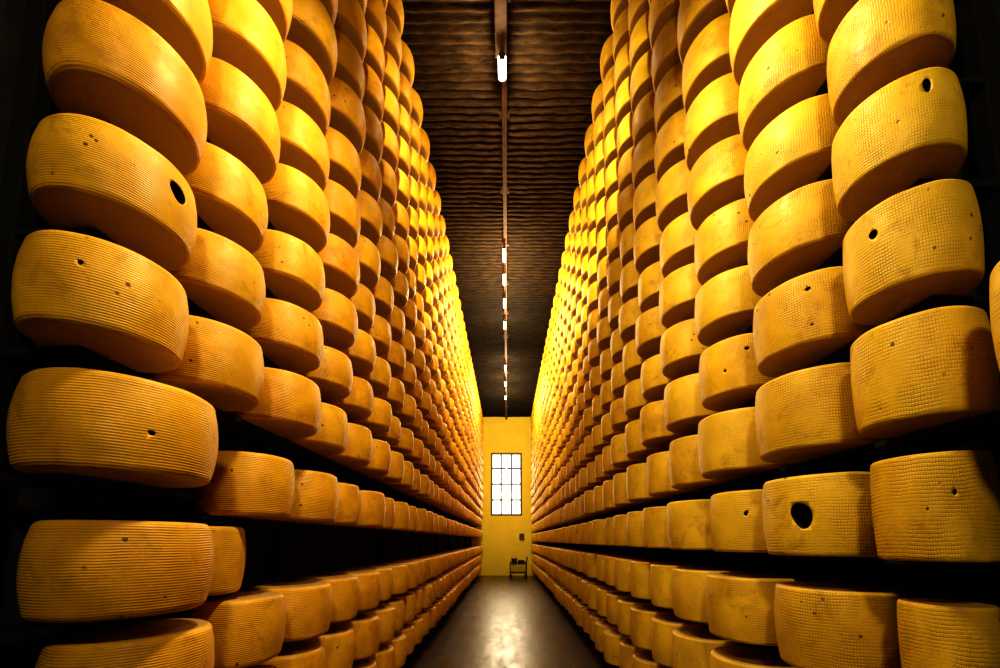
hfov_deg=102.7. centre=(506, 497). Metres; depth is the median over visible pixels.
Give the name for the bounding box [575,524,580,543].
cheese
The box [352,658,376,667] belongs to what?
cheese
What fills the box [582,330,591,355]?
cheese
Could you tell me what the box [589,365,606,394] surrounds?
cheese
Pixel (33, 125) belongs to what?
shelf
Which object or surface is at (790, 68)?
cheese
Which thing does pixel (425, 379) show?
cheese
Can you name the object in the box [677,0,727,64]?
cheese
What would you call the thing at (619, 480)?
cheese
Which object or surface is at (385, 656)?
cheese
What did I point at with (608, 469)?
cheese
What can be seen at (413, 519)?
cheese
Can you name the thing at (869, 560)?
shelf
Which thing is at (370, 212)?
cheese
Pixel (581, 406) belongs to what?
cheese
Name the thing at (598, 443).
cheese
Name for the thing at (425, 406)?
cheese
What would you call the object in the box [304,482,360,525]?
cheese
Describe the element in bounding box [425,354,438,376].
cheese
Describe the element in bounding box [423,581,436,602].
cheese
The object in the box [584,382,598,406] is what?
cheese
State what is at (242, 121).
cheese
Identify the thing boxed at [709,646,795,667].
cheese
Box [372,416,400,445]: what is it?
cheese
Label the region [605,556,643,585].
cheese
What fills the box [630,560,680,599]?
cheese
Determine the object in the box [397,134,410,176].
cheese
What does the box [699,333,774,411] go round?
cheese
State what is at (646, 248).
cheese
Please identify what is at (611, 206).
cheese
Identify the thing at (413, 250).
cheese
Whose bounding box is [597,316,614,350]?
cheese
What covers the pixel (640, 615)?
cheese
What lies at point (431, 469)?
cheese
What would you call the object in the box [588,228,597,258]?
cheese
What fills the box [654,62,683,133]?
cheese
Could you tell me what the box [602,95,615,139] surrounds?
cheese
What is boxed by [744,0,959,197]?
shelf
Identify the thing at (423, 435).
cheese
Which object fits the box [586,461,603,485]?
cheese
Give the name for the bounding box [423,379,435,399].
cheese
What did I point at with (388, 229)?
cheese
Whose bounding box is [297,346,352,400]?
cheese
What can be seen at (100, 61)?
cheese
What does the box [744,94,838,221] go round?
cheese
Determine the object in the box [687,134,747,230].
cheese
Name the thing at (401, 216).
cheese
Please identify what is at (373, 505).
cheese
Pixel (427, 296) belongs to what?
cheese
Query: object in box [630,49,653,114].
cheese
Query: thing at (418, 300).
cheese
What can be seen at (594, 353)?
cheese
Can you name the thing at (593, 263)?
cheese
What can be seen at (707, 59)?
cheese
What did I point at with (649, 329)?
cheese
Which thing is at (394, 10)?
cheese
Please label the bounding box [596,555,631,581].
cheese
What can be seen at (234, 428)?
shelf
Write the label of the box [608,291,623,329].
cheese
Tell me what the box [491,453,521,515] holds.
window
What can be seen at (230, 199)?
cheese
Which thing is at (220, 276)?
cheese
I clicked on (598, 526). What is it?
cheese
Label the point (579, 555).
cheese
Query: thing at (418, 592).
cheese
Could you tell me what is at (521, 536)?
switch box
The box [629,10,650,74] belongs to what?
cheese
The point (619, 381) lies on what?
cheese
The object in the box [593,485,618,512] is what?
cheese
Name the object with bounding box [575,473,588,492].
cheese
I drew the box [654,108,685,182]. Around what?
cheese
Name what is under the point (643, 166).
cheese
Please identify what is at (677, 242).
cheese
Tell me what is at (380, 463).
cheese
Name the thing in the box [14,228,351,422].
shelf
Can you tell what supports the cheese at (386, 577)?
on the rack at (32, 101)
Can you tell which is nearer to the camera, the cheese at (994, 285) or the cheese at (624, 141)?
the cheese at (994, 285)
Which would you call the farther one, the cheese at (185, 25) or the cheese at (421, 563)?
the cheese at (421, 563)
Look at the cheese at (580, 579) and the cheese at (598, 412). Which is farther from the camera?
the cheese at (580, 579)
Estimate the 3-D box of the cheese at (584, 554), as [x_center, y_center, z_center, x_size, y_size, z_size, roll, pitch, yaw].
[1.185,0.856,5.231,0.390,0.278,0.392,4,-7,-36]
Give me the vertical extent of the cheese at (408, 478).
0.248 m
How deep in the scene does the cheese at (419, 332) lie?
4.60 m
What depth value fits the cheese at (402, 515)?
3.79 m
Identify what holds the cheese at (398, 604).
on the rack at (32, 101)
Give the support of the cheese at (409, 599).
on the rack at (32, 101)
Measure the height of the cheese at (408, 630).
0.267 m
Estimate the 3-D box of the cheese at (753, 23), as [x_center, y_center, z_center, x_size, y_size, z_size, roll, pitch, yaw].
[1.155,-2.008,1.684,0.385,0.228,0.383,1,-6,-11]
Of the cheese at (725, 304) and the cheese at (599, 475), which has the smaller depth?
the cheese at (725, 304)
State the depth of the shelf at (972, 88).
1.21 m
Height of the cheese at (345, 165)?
0.219 m
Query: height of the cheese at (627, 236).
0.228 m
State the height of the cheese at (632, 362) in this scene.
0.228 m
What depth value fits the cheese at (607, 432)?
4.04 m
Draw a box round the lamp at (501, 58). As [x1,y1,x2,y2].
[498,51,505,81]
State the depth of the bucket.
14.97 m
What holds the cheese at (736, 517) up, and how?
on the rack at (979, 41)
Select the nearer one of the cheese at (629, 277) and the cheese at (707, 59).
the cheese at (707, 59)
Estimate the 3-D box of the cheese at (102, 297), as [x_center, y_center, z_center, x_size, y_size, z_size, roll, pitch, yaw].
[-1.157,-0.547,1.166,0.358,0.248,0.360,3,-7,-29]
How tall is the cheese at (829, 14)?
0.228 m
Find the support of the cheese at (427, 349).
on the rack at (32, 101)
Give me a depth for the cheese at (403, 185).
3.88 m
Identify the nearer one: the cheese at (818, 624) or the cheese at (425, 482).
the cheese at (818, 624)
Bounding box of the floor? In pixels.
[401,576,619,667]
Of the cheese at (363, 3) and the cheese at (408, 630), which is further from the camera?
the cheese at (408, 630)
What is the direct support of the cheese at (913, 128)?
on the rack at (979, 41)
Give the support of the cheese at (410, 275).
on the rack at (32, 101)
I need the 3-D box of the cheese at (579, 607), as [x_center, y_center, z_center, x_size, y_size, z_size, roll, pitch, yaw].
[1.151,1.626,5.572,0.395,0.278,0.397,-6,-8,44]
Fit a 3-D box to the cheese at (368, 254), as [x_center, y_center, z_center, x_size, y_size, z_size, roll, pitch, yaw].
[-1.153,-1.754,2.979,0.410,0.219,0.409,-4,-7,35]
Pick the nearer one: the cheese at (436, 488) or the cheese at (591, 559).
the cheese at (591, 559)
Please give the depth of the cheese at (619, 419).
3.61 m
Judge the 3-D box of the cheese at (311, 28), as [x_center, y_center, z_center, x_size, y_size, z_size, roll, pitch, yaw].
[-1.155,-2.534,2.207,0.403,0.219,0.402,-4,-7,36]
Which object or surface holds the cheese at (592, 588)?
on the rack at (979, 41)
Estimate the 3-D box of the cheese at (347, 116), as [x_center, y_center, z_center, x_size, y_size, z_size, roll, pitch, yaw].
[-1.142,-2.489,2.633,0.404,0.219,0.404,-4,-7,33]
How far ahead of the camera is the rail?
4.81 m
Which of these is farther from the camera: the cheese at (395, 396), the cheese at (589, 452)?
the cheese at (589, 452)
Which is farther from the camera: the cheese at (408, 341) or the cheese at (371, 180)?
the cheese at (408, 341)
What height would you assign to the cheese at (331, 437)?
0.248 m
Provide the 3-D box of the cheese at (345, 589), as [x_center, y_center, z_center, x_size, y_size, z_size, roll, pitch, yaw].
[-1.165,0.645,2.583,0.400,0.267,0.400,0,-6,1]
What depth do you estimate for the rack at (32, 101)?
1.22 m
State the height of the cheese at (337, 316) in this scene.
0.219 m
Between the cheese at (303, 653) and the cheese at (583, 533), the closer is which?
the cheese at (303, 653)
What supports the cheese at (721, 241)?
on the rack at (979, 41)
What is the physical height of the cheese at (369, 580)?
0.267 m
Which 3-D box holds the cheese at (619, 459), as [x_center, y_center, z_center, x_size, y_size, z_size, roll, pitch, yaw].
[1.150,-0.433,3.675,0.389,0.258,0.387,-4,-7,33]
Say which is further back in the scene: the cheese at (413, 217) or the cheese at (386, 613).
the cheese at (413, 217)
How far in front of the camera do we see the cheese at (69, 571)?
1.05 m
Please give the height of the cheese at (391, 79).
0.219 m
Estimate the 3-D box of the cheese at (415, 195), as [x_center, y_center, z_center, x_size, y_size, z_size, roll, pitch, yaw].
[-1.167,-3.349,4.414,0.400,0.219,0.401,4,-7,-31]
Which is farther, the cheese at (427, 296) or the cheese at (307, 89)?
the cheese at (427, 296)
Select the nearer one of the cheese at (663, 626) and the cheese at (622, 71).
the cheese at (663, 626)
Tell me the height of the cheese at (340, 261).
0.219 m
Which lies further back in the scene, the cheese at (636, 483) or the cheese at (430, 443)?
the cheese at (430, 443)
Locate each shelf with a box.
[0,347,476,526]
[0,474,202,499]
[0,592,235,629]
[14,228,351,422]
[29,121,276,298]
[43,21,276,230]
[143,515,475,537]
[537,410,999,532]
[545,542,999,569]
[743,77,985,265]
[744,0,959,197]
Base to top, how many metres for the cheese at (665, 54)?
0.228 m
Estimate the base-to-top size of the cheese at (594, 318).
0.228 m
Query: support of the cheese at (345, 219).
on the rack at (32, 101)
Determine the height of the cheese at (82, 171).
0.219 m
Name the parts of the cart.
frame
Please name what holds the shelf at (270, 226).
attached to the rack at (32, 101)
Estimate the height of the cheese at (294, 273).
0.219 m
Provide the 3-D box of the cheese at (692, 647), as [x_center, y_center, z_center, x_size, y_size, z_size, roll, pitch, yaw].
[1.151,0.912,2.268,0.399,0.278,0.399,-2,-6,16]
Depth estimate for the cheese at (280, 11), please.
1.76 m
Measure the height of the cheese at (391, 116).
0.219 m
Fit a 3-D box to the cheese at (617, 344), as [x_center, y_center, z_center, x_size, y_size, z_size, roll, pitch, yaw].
[1.179,-1.448,3.781,0.390,0.228,0.390,-2,-6,17]
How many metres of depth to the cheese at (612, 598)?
3.85 m
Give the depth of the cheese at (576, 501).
5.64 m
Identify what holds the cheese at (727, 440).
on the rack at (979, 41)
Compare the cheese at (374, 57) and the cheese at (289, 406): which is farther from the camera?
the cheese at (374, 57)
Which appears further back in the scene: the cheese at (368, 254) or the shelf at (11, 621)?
the cheese at (368, 254)
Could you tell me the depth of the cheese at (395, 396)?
3.64 m
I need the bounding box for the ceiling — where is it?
[401,0,612,416]
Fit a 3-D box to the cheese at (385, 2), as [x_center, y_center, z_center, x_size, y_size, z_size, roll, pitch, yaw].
[-1.164,-4.172,3.234,0.402,0.219,0.403,4,-7,-31]
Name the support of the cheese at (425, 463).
on the rack at (32, 101)
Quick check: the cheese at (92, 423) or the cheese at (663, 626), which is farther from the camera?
the cheese at (663, 626)
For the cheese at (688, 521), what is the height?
0.278 m
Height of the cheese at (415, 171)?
0.219 m
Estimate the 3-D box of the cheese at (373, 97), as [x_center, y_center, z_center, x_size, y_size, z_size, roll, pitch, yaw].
[-1.172,-3.135,3.127,0.409,0.219,0.409,-5,-8,39]
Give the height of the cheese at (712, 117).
0.228 m
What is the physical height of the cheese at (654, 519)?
0.278 m
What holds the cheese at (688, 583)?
on the rack at (979, 41)
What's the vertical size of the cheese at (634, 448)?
0.258 m
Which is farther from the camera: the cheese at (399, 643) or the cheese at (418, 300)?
the cheese at (418, 300)
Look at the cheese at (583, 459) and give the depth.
5.30 m
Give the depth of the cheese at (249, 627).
1.59 m
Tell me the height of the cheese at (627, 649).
0.278 m
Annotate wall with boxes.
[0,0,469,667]
[471,417,542,575]
[544,0,999,650]
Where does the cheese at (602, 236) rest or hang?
on the rack at (979, 41)
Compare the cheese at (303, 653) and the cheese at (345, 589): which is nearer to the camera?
the cheese at (303, 653)
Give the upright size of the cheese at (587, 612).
0.278 m
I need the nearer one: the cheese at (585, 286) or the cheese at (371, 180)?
the cheese at (371, 180)
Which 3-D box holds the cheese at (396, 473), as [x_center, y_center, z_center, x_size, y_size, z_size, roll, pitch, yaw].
[-1.149,-0.284,3.667,0.403,0.248,0.403,2,-6,-14]
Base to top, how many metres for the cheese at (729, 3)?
0.228 m
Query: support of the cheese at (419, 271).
on the rack at (32, 101)
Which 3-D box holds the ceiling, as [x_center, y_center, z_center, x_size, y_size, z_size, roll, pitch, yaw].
[0.000,-4.465,7.357,3.400,0.200,19.300,0,-6,0]
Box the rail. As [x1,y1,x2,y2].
[494,0,509,419]
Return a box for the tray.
[511,571,525,572]
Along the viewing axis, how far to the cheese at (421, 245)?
4.71 m
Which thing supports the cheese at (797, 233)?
on the rack at (979, 41)
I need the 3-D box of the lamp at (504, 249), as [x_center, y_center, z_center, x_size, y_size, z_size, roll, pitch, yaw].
[-0.045,-4.228,6.880,0.054,0.152,0.330,0,-6,0]
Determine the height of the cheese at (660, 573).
0.278 m
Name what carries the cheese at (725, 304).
on the rack at (979, 41)
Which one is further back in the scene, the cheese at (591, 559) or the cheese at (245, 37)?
the cheese at (591, 559)
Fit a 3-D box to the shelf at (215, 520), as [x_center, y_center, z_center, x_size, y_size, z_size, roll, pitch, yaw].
[-1.315,0.847,8.878,0.240,0.022,14.685,0,-6,0]
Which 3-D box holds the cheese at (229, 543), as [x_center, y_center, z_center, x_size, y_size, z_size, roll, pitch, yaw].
[-1.240,0.249,1.613,0.312,0.267,0.313,-1,-6,11]
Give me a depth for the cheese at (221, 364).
1.45 m
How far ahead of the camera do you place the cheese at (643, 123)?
2.99 m
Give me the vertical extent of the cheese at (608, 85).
0.228 m
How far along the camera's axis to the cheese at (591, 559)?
4.71 m
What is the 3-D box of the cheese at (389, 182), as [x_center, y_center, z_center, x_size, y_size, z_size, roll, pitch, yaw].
[-1.173,-2.747,3.506,0.403,0.219,0.403,6,-8,-45]
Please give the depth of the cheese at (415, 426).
4.49 m
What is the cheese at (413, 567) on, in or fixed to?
on the rack at (32, 101)
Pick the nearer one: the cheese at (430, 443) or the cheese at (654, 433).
the cheese at (654, 433)
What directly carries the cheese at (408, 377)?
on the rack at (32, 101)
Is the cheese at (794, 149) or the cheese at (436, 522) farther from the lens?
the cheese at (436, 522)
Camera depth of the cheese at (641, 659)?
3.02 m
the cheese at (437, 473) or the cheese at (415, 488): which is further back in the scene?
the cheese at (437, 473)
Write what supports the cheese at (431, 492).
on the rack at (32, 101)
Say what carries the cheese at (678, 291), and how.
on the rack at (979, 41)
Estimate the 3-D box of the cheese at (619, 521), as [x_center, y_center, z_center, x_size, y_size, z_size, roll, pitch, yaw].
[1.158,0.294,3.600,0.396,0.278,0.394,2,-6,-21]
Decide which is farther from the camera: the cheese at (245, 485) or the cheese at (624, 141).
the cheese at (624, 141)
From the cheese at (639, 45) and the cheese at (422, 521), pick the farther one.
the cheese at (422, 521)
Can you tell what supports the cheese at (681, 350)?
on the rack at (979, 41)
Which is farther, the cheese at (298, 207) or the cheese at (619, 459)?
the cheese at (619, 459)
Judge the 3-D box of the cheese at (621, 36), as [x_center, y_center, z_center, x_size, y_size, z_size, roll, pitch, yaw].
[1.167,-4.181,3.650,0.395,0.228,0.395,5,-8,-39]
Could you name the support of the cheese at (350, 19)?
on the rack at (32, 101)
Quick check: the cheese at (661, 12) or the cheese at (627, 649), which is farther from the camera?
the cheese at (627, 649)
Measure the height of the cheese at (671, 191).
0.228 m
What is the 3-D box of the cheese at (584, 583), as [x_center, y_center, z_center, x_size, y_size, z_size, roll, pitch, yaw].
[1.156,1.219,5.192,0.392,0.278,0.389,-2,-6,18]
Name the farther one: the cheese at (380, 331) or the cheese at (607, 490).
the cheese at (607, 490)
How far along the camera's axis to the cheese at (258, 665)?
1.82 m
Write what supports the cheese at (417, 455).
on the rack at (32, 101)
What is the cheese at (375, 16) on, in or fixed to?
on the rack at (32, 101)
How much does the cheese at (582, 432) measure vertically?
0.228 m
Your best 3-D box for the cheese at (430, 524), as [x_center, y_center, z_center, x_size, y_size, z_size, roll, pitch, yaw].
[-1.145,0.309,5.153,0.401,0.267,0.401,3,-7,-28]
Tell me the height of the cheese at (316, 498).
0.267 m
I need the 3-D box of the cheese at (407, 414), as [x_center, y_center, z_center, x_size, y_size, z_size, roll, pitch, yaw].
[-1.147,-0.932,4.161,0.401,0.219,0.400,5,-8,-38]
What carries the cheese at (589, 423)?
on the rack at (979, 41)
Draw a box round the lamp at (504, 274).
[503,272,505,285]
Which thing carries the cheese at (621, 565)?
on the rack at (979, 41)
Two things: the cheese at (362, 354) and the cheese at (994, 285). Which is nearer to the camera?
the cheese at (994, 285)
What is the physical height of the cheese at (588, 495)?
0.278 m
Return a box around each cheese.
[6,367,218,487]
[11,230,188,372]
[16,520,213,622]
[26,113,196,270]
[35,618,214,667]
[42,0,206,175]
[101,0,212,83]
[141,315,263,411]
[168,228,265,329]
[182,591,285,667]
[183,142,267,253]
[195,451,294,518]
[199,57,279,184]
[208,0,286,111]
[208,526,245,595]
[228,367,321,437]
[240,298,323,372]
[244,664,277,667]
[252,229,324,311]
[252,581,332,641]
[256,0,292,42]
[259,469,338,522]
[260,640,325,667]
[262,163,329,252]
[275,101,329,190]
[282,39,330,136]
[284,402,347,454]
[286,0,336,85]
[295,575,359,623]
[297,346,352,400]
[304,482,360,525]
[307,624,354,667]
[310,288,357,349]
[317,233,359,298]
[320,0,337,25]
[321,422,372,466]
[323,179,360,247]
[323,376,373,419]
[325,127,361,198]
[326,570,380,610]
[328,76,365,154]
[331,613,380,660]
[334,0,366,62]
[334,28,364,102]
[339,329,375,375]
[341,490,385,527]
[345,567,392,601]
[347,438,390,475]
[349,283,375,330]
[350,397,391,433]
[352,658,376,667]
[353,234,380,289]
[355,189,382,245]
[356,356,391,394]
[357,0,366,14]
[357,604,395,643]
[359,148,381,202]
[362,62,383,123]
[362,103,383,163]
[363,23,384,83]
[364,0,386,47]
[365,314,391,356]
[366,497,394,528]
[367,451,403,482]
[367,564,408,594]
[368,643,394,667]
[370,275,393,318]
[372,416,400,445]
[374,377,404,410]
[376,235,397,281]
[378,197,394,240]
[378,501,409,529]
[379,158,396,207]
[379,598,404,630]
[381,121,398,172]
[381,340,405,376]
[382,0,387,10]
[382,48,400,100]
[382,84,399,136]
[382,562,418,588]
[383,460,413,488]
[383,632,406,667]
[384,15,401,68]
[385,0,403,37]
[385,305,404,341]
[389,270,408,308]
[390,427,413,454]
[390,505,417,530]
[391,592,415,622]
[392,201,409,240]
[392,234,409,273]
[392,394,415,422]
[392,560,425,584]
[393,361,416,391]
[395,167,410,209]
[395,624,414,654]
[396,469,420,492]
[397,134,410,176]
[397,329,414,360]
[398,71,412,116]
[398,102,411,145]
[400,558,430,580]
[401,298,416,330]
[401,409,422,432]
[402,508,427,531]
[403,438,423,462]
[404,268,415,298]
[404,616,423,644]
[405,235,417,270]
[405,380,422,403]
[405,474,429,496]
[406,205,418,240]
[407,348,425,376]
[407,588,422,613]
[408,175,419,210]
[409,145,420,183]
[410,320,425,348]
[411,292,423,319]
[411,557,438,577]
[412,448,429,468]
[413,262,425,293]
[413,420,428,441]
[413,480,433,499]
[415,235,426,265]
[415,511,433,532]
[415,610,429,635]
[416,391,431,415]
[416,584,432,608]
[417,366,430,389]
[418,455,435,473]
[419,312,431,337]
[419,338,432,363]
[420,286,432,312]
[420,484,438,502]
[422,605,436,628]
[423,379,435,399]
[423,404,437,424]
[423,429,436,448]
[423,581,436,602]
[424,461,440,478]
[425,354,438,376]
[428,513,438,532]
[572,450,586,468]
[574,498,591,517]
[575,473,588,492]
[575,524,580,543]
[575,603,587,626]
[576,393,590,415]
[576,551,593,571]
[577,369,588,392]
[577,577,596,598]
[579,419,591,439]
[579,443,594,463]
[579,467,595,489]
[579,495,599,516]
[580,523,587,543]
[581,304,590,330]
[581,580,605,603]
[582,279,589,304]
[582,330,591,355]
[582,552,605,574]
[582,608,596,633]
[583,356,593,380]
[583,407,600,431]
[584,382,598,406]
[584,435,601,457]
[584,490,606,514]
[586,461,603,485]
[586,553,618,577]
[587,281,600,311]
[587,521,592,544]
[587,583,614,609]
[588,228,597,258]
[588,254,599,284]
[588,309,600,339]
[588,337,602,366]
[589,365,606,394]
[589,613,606,641]
[591,424,610,450]
[592,395,609,421]
[592,519,605,544]
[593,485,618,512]
[594,139,604,175]
[594,167,605,203]
[594,620,617,652]
[595,196,606,233]
[595,454,613,480]
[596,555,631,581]
[597,226,608,260]
[597,256,609,290]
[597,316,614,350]
[597,587,621,616]
[598,287,610,318]
[600,348,617,380]
[600,380,620,410]
[601,413,624,441]
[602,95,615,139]
[602,445,626,474]
[602,480,629,509]
[603,65,615,107]
[603,628,630,666]
[604,126,617,169]
[604,157,618,200]
[605,517,614,545]
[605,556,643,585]
[606,190,619,231]
[606,592,634,624]
[607,224,621,263]
[607,257,622,296]
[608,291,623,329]
[610,328,626,362]
[610,397,639,431]
[610,433,646,467]
[611,362,632,397]
[612,7,629,61]
[613,472,648,506]
[613,514,627,545]
[614,41,630,92]
[614,75,631,128]
[614,558,657,591]
[616,111,632,161]
[617,183,634,232]
[617,598,652,635]
[618,146,633,193]
[618,297,642,342]
[619,638,650,667]
[620,222,635,267]
[620,260,640,303]
[622,339,646,379]
[624,379,653,417]
[625,419,665,458]
[626,463,667,501]
[626,511,643,546]
[628,0,649,37]
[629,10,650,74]
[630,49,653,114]
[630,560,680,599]
[630,605,673,650]
[632,89,654,149]
[632,129,656,190]
[632,651,666,667]
[633,173,657,230]
[633,216,661,273]
[635,306,667,358]
[638,261,664,312]
[640,354,673,401]
[640,400,691,447]
[642,506,668,547]
[646,451,694,496]
[648,0,679,51]
[650,563,710,608]
[651,15,680,94]
[651,614,708,667]
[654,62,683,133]
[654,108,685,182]
[655,159,689,232]
[659,263,701,327]
[660,212,696,277]
[660,318,708,379]
[664,373,719,433]
[667,499,712,549]
[669,434,732,489]
[672,567,744,622]
[672,627,748,667]
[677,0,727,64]
[682,13,731,113]
[684,72,739,171]
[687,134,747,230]
[694,198,753,285]
[694,265,761,346]
[698,407,791,479]
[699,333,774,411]
[706,572,799,645]
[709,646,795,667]
[710,489,767,552]
[725,0,735,16]
[729,0,813,85]
[738,14,829,150]
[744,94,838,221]
[747,179,854,296]
[753,266,878,377]
[755,362,887,463]
[762,472,877,556]
[774,581,907,667]
[813,0,858,43]
[827,0,955,127]
[831,67,967,221]
[843,179,984,324]
[850,306,999,437]
[870,450,999,562]
[897,598,999,667]
[989,261,999,370]
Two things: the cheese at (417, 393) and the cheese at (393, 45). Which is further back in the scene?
the cheese at (417, 393)
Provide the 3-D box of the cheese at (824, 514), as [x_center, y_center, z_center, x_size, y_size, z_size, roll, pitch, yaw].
[1.168,0.070,1.467,0.387,0.278,0.387,5,-8,-40]
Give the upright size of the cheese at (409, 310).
0.219 m
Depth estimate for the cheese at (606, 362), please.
4.11 m
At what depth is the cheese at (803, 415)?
1.38 m
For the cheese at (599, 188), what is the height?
0.229 m
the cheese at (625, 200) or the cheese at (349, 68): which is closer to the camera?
the cheese at (349, 68)
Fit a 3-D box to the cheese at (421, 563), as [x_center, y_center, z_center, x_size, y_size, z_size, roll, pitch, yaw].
[-1.147,0.864,4.670,0.407,0.267,0.407,5,-8,-38]
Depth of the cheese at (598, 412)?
4.49 m
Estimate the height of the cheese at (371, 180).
0.219 m
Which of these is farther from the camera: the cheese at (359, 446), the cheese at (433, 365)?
the cheese at (433, 365)
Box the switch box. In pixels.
[519,534,523,539]
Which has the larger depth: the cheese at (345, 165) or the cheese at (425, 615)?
the cheese at (425, 615)
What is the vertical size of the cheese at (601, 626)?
0.278 m
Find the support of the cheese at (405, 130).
on the rack at (32, 101)
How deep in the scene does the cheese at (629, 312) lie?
3.27 m
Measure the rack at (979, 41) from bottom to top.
6.500 m
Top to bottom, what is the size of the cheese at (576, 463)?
0.228 m
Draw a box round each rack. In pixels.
[0,0,476,629]
[537,0,999,646]
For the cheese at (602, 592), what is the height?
0.278 m
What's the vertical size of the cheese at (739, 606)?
0.278 m
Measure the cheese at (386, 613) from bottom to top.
0.267 m
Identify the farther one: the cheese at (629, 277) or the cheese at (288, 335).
the cheese at (629, 277)
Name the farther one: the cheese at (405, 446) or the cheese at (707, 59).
the cheese at (405, 446)
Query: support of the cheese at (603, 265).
on the rack at (979, 41)
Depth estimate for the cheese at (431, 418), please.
5.36 m
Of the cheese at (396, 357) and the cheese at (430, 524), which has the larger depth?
the cheese at (430, 524)
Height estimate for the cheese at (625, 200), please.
0.228 m
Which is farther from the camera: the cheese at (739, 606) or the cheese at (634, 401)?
the cheese at (634, 401)
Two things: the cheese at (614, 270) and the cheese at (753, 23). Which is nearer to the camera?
the cheese at (753, 23)
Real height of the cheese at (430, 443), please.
0.219 m
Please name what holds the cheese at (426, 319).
on the rack at (32, 101)
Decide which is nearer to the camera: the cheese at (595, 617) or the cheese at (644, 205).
the cheese at (644, 205)
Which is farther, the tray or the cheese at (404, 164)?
the tray
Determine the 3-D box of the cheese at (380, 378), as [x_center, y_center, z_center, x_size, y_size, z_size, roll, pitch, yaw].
[-1.170,-1.020,3.327,0.403,0.219,0.403,1,-6,-10]
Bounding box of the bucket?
[511,556,516,563]
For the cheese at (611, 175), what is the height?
0.229 m
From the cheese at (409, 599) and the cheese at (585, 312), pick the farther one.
the cheese at (585, 312)
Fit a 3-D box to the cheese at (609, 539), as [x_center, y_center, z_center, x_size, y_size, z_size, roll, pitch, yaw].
[1.183,0.338,4.017,0.389,0.278,0.391,4,-7,-34]
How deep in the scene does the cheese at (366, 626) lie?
2.85 m
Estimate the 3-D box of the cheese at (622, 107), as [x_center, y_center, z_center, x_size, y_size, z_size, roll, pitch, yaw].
[1.162,-3.509,3.577,0.389,0.228,0.386,1,-6,-7]
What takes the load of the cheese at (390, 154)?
on the rack at (32, 101)
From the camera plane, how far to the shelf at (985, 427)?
1.39 m
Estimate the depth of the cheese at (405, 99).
3.99 m
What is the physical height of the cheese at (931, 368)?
0.278 m
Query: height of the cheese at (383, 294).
0.219 m
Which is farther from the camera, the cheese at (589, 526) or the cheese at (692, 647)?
the cheese at (589, 526)
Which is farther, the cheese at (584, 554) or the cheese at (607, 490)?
the cheese at (584, 554)
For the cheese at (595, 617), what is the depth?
4.67 m
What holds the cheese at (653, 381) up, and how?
on the rack at (979, 41)
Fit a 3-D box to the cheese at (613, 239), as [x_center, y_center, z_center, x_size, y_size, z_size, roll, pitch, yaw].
[1.171,-2.456,3.890,0.393,0.228,0.390,0,-6,-1]
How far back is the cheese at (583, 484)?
5.25 m
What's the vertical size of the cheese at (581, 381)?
0.228 m
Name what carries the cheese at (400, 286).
on the rack at (32, 101)
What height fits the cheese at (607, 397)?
0.228 m
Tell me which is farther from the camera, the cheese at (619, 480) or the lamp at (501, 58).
the lamp at (501, 58)
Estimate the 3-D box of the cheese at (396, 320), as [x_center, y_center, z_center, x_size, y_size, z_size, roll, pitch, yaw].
[-1.178,-1.667,3.813,0.408,0.219,0.408,-2,-6,20]
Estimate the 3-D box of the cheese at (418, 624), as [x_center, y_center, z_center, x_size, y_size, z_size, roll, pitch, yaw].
[-1.166,1.528,4.603,0.408,0.267,0.409,0,-6,-3]
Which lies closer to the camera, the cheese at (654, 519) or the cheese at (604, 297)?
the cheese at (654, 519)
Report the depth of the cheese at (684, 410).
2.31 m
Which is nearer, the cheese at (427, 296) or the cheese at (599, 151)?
the cheese at (599, 151)
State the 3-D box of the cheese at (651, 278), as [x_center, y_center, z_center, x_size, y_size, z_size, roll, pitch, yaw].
[1.171,-1.536,2.945,0.394,0.228,0.397,5,-8,-40]
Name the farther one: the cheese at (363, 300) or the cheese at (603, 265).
the cheese at (603, 265)
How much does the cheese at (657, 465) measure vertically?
0.278 m
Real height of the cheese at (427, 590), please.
0.267 m
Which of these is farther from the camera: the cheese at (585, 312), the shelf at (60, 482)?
the cheese at (585, 312)
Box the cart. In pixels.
[509,557,527,578]
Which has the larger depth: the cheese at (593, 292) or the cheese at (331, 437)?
the cheese at (593, 292)
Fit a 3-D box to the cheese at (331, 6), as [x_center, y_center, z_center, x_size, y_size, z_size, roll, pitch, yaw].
[-1.167,-2.879,2.245,0.401,0.219,0.402,2,-6,-14]
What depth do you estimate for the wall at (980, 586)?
1.48 m
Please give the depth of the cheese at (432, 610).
5.33 m
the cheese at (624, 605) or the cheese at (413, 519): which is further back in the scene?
the cheese at (413, 519)
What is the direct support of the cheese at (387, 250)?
on the rack at (32, 101)
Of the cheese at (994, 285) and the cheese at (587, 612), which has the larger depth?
the cheese at (587, 612)
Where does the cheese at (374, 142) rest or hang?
on the rack at (32, 101)
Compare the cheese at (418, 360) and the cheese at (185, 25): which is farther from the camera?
the cheese at (418, 360)
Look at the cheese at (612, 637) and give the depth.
3.79 m
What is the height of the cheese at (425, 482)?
0.248 m
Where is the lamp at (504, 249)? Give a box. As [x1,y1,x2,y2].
[503,246,505,261]
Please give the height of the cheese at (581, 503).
0.278 m

